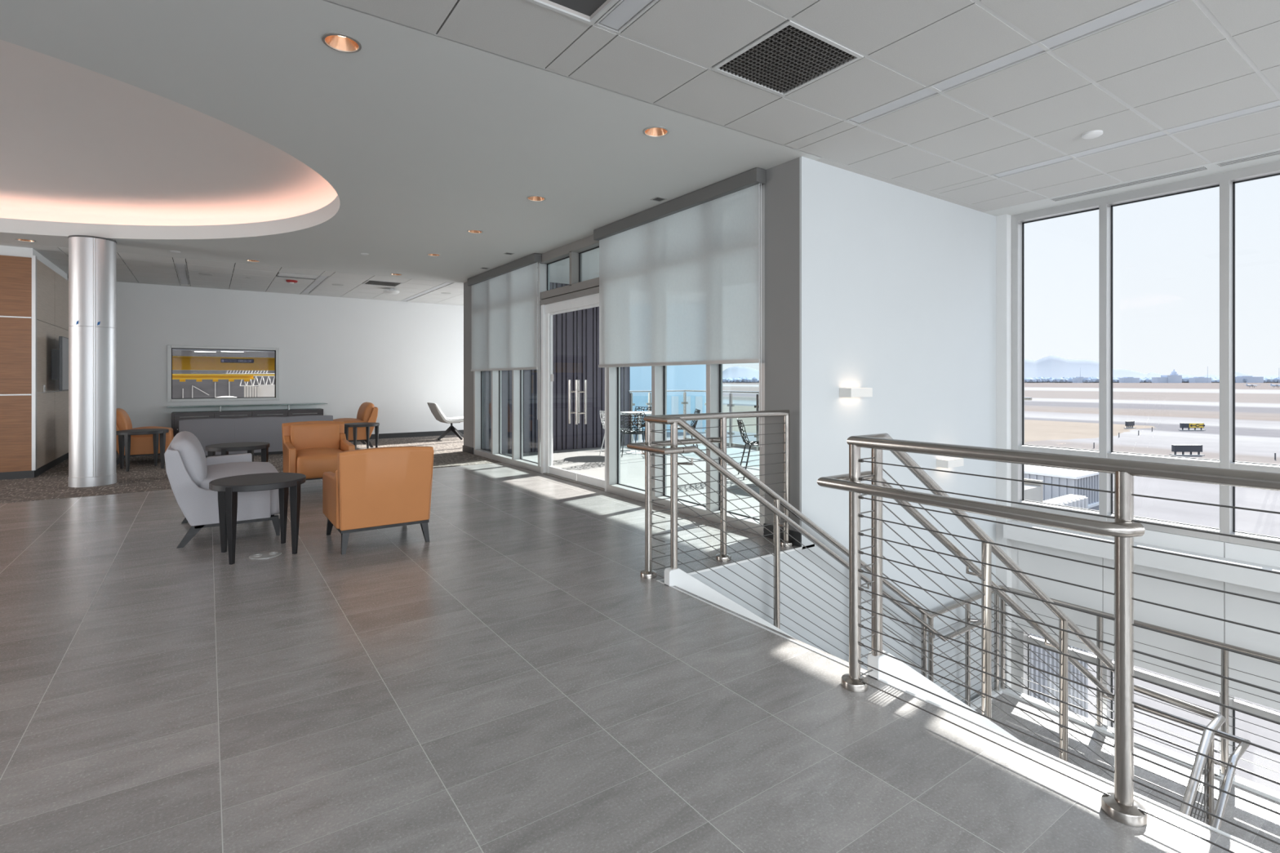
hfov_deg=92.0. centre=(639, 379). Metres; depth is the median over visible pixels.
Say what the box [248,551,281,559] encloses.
floor outlet
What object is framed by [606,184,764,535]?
window
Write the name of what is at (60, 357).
television
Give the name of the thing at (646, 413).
table
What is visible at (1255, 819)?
floor
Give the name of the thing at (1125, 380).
building
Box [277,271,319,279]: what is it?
ceiling vent
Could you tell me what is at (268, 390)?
wall
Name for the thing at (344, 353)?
wall
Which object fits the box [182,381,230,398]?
conduit
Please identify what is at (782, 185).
wall
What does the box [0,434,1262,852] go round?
floor
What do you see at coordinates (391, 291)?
dome
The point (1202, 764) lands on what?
stair railing
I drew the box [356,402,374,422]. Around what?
cushion
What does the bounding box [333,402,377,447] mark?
lounge chair
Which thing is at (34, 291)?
wall
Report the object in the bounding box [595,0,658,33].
recessed light
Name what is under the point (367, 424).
side table
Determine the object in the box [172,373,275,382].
girder
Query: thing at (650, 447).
guard railing
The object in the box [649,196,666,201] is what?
recessed light
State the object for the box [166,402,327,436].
credenza
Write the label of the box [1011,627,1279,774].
trim
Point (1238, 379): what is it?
building
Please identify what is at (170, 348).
window
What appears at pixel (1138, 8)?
recessed light
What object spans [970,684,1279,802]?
trim
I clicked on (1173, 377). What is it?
domed building
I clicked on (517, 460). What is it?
window
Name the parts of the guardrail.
post, post, post, post, post, rail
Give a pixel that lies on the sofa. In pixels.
(263, 429)
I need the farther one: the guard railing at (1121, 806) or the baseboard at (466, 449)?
the baseboard at (466, 449)
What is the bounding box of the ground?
[632,382,1279,792]
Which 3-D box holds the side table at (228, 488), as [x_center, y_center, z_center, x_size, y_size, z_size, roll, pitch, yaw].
[-2.868,1.030,4.657,0.620,0.560,0.620,0,0,-41]
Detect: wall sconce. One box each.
[839,387,872,397]
[936,457,964,468]
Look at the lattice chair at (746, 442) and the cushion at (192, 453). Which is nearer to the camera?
the cushion at (192, 453)
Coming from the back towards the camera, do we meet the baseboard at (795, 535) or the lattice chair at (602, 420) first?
the lattice chair at (602, 420)
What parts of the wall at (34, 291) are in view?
wood panel, pale panel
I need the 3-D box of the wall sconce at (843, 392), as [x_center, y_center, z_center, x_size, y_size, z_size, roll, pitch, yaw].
[1.791,0.110,5.125,0.285,0.074,0.114,0,0,-35]
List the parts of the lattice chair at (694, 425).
lattice seat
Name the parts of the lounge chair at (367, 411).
panel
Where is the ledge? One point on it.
(1268, 581)
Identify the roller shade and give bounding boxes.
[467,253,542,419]
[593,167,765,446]
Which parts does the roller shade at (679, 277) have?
pull chain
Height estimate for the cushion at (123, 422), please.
0.448 m
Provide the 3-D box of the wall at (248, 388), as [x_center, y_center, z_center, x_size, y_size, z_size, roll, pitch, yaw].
[-19.154,2.810,30.596,0.740,5.000,0.100,0,0,-35]
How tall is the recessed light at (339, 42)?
0.062 m
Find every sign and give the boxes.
[1124,421,1134,428]
[1169,444,1204,455]
[1177,422,1204,430]
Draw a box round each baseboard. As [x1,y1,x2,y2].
[0,452,68,479]
[115,430,463,452]
[462,445,473,454]
[763,523,801,546]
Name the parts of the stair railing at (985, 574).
post, post, rail, post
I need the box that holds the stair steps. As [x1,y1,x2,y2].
[664,567,1020,741]
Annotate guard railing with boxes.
[626,409,793,578]
[817,433,1279,852]
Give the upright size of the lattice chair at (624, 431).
0.790 m
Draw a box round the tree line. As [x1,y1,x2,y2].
[722,376,1279,382]
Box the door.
[540,293,606,491]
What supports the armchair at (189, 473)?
on the floor at (511, 679)
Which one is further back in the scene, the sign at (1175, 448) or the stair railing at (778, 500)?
the sign at (1175, 448)
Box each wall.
[0,245,68,472]
[67,278,463,434]
[172,350,275,398]
[244,385,262,397]
[257,384,275,396]
[463,156,799,532]
[483,282,630,454]
[662,156,995,703]
[995,213,1011,688]
[1011,520,1279,710]
[1030,494,1088,718]
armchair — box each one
[164,431,279,548]
[281,420,355,479]
[322,446,434,555]
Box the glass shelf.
[166,402,327,407]
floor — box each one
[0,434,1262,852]
[975,693,1279,852]
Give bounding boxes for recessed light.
[15,238,35,241]
[173,262,190,284]
[245,259,260,262]
[301,275,328,293]
[321,32,361,53]
[400,281,453,301]
[426,253,440,256]
[466,229,483,233]
[526,195,546,201]
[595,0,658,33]
[643,125,669,137]
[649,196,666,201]
[846,0,1180,124]
[991,99,1279,178]
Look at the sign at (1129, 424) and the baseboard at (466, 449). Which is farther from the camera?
the sign at (1129, 424)
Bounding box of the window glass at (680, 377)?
[630,364,706,431]
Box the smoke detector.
[1081,129,1102,138]
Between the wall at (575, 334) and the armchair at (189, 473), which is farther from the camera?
the wall at (575, 334)
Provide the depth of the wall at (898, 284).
5.49 m
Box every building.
[1072,377,1088,382]
[1119,377,1139,382]
[1151,368,1182,382]
[1188,377,1211,382]
[1235,376,1263,382]
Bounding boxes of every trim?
[656,546,1270,852]
[686,437,1043,502]
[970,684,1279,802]
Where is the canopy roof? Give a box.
[549,247,599,284]
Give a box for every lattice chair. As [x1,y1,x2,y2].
[599,409,636,455]
[620,412,645,457]
[634,406,651,442]
[677,408,700,447]
[737,417,759,479]
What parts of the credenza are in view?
door, drawer, handle, drawer, drawer, drawer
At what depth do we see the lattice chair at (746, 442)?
8.29 m
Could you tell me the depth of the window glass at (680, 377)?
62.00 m
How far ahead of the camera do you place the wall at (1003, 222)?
6.54 m
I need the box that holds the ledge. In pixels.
[1003,520,1279,592]
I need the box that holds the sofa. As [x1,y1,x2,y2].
[178,415,333,457]
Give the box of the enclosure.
[1024,464,1113,508]
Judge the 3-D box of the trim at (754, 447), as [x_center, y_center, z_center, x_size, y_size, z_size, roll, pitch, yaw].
[2.996,1.435,10.500,0.050,0.350,6.930,0,0,-35]
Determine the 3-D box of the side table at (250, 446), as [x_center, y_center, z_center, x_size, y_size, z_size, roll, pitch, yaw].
[-4.602,1.030,7.081,0.620,0.560,0.620,0,0,38]
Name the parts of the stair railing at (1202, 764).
rail, post, handrail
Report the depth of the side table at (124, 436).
8.99 m
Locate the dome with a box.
[383,288,399,293]
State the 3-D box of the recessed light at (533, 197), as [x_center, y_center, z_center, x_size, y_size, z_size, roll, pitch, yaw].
[-0.997,-1.764,5.942,0.184,0.062,0.184,0,0,-35]
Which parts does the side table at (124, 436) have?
leg, leg, leg, leg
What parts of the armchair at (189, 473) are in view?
leg, leg, panel, armrest, frame, seat, leg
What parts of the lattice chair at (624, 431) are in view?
leg, lattice seat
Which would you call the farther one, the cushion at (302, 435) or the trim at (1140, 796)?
the cushion at (302, 435)
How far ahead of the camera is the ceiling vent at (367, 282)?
11.26 m
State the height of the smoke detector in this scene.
0.022 m
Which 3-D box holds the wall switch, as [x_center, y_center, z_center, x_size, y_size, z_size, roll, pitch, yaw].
[-8.337,0.130,8.654,0.021,0.100,0.080,0,0,-35]
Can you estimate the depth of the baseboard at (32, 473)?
8.19 m
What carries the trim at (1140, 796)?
attached to the floor at (511, 679)
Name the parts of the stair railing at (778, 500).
post, post, handrail, rail, post, post, post, post, post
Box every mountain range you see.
[722,366,759,378]
[1024,355,1279,378]
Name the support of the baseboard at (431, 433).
attached to the wall at (344, 353)
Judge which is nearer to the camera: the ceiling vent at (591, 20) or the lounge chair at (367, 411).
the ceiling vent at (591, 20)
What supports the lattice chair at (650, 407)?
on the floor at (511, 679)
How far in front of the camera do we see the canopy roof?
10.04 m
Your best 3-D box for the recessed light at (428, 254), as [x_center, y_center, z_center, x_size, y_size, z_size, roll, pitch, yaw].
[-2.878,-1.764,8.629,0.184,0.062,0.184,0,0,-35]
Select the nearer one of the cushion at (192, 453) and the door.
the cushion at (192, 453)
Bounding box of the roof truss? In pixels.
[225,370,275,386]
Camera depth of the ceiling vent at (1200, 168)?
5.48 m
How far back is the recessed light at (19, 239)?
7.75 m
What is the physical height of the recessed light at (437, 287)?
0.020 m
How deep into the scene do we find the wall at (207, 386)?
41.18 m
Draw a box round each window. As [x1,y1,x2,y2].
[167,345,279,401]
[473,262,549,473]
[539,234,599,305]
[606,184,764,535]
[1011,160,1279,551]
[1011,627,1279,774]
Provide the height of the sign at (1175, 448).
0.730 m
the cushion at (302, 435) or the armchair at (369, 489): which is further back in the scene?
the cushion at (302, 435)
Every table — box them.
[115,428,168,471]
[204,441,269,462]
[208,472,306,564]
[344,422,379,449]
[620,411,651,454]
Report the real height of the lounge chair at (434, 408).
0.802 m
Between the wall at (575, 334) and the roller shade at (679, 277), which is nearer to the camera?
the roller shade at (679, 277)
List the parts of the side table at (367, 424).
leg, leg, leg, leg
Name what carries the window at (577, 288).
in the wall at (782, 185)
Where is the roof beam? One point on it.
(194, 350)
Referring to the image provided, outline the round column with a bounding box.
[67,235,116,487]
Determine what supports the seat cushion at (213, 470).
on the armchair at (189, 473)
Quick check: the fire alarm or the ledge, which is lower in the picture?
the ledge
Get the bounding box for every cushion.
[115,408,132,430]
[130,426,173,436]
[170,431,207,486]
[199,462,278,489]
[289,422,339,450]
[333,417,364,423]
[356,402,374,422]
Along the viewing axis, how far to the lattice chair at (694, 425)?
11.16 m
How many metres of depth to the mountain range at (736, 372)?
6224.74 m
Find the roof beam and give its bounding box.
[172,348,275,352]
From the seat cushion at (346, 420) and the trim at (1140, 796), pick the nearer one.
the trim at (1140, 796)
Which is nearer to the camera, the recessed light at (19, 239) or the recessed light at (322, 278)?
the recessed light at (19, 239)
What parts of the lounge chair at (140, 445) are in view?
leg, panel, frame, seat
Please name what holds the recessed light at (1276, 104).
in the ceiling
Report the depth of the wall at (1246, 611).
5.45 m
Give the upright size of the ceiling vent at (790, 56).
0.021 m
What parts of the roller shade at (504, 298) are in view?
pull chain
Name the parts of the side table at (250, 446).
leg, leg, leg, leg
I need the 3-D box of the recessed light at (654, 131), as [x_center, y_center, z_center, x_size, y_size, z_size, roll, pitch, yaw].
[0.113,-1.764,4.339,0.184,0.062,0.184,0,0,-35]
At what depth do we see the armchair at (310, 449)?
7.49 m
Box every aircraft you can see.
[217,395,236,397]
[1245,383,1261,387]
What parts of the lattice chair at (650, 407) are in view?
lattice seat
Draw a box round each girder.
[172,355,275,370]
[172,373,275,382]
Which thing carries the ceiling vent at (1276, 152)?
in the ceiling
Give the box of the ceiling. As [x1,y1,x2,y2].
[0,0,1279,305]
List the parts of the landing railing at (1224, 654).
post, post, rail, post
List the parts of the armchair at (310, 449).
armrest, backrest, frame, seat, armrest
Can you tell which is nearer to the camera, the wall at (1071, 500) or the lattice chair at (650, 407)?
the wall at (1071, 500)
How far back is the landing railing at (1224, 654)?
5.40 m
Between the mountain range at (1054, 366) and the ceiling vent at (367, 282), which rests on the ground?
the mountain range at (1054, 366)
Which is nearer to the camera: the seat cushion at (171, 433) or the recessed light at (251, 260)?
the recessed light at (251, 260)
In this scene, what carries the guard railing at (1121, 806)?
on the floor at (511, 679)
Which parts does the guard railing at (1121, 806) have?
post, plate, handrail, rail, post, plate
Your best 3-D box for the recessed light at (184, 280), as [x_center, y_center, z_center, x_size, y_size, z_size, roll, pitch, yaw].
[-7.642,-1.748,10.336,0.144,0.020,2.500,0,0,-35]
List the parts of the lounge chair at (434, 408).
leg, leg, leg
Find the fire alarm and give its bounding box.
[285,280,297,283]
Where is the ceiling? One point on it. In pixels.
(223, 131)
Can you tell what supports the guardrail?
on the floor at (511, 679)
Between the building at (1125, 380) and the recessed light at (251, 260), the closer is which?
the recessed light at (251, 260)
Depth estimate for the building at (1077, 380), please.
900.27 m
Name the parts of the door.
rail, handle, handle, rail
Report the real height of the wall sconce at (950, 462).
0.074 m
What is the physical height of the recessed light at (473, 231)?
0.062 m
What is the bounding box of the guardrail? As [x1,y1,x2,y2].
[628,389,1031,450]
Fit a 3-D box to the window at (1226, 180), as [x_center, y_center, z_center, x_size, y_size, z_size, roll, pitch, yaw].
[6.048,-0.235,3.696,0.151,3.210,7.120,0,0,-35]
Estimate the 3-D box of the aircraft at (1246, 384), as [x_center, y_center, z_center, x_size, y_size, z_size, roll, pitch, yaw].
[384.810,3.973,389.140,6.633,2.725,10.000,0,0,0]
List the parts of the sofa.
backrest, backrest, backrest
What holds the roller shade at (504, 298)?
attached to the window at (517, 460)
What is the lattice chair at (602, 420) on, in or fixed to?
on the floor at (511, 679)
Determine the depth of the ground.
55.09 m
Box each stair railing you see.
[670,416,1002,706]
[869,433,1250,817]
[1178,715,1244,830]
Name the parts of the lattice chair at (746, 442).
leg, leg, lattice seat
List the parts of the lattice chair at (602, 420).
leg, lattice seat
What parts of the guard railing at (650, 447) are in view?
post, plate, handrail, rail, post, plate, post, plate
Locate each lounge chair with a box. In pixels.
[115,408,173,466]
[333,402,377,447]
[426,402,463,439]
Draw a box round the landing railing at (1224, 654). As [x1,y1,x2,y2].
[1000,585,1279,793]
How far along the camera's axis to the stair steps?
3.07 m
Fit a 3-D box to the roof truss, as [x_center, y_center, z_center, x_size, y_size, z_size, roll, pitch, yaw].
[-20.149,-0.071,34.721,5.200,0.913,0.060,0,0,-35]
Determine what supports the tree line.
on the ground
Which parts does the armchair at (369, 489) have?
leg, armrest, leg, frame, backrest, leg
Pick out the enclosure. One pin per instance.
(1064, 477)
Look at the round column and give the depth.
7.51 m
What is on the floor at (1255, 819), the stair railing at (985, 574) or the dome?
the stair railing at (985, 574)
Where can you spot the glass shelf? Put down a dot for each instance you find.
(288, 404)
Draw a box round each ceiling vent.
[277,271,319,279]
[362,280,403,286]
[526,0,618,25]
[711,19,863,96]
[1049,166,1207,201]
[1216,149,1279,166]
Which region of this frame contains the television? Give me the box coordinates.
[51,336,68,391]
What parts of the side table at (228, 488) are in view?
leg, leg, leg, leg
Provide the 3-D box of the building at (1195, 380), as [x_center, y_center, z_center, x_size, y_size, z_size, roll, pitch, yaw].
[819.833,1.010,904.933,24.000,8.600,10.000,0,0,0]
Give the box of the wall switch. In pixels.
[42,384,45,391]
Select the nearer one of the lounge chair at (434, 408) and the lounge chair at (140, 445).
the lounge chair at (140, 445)

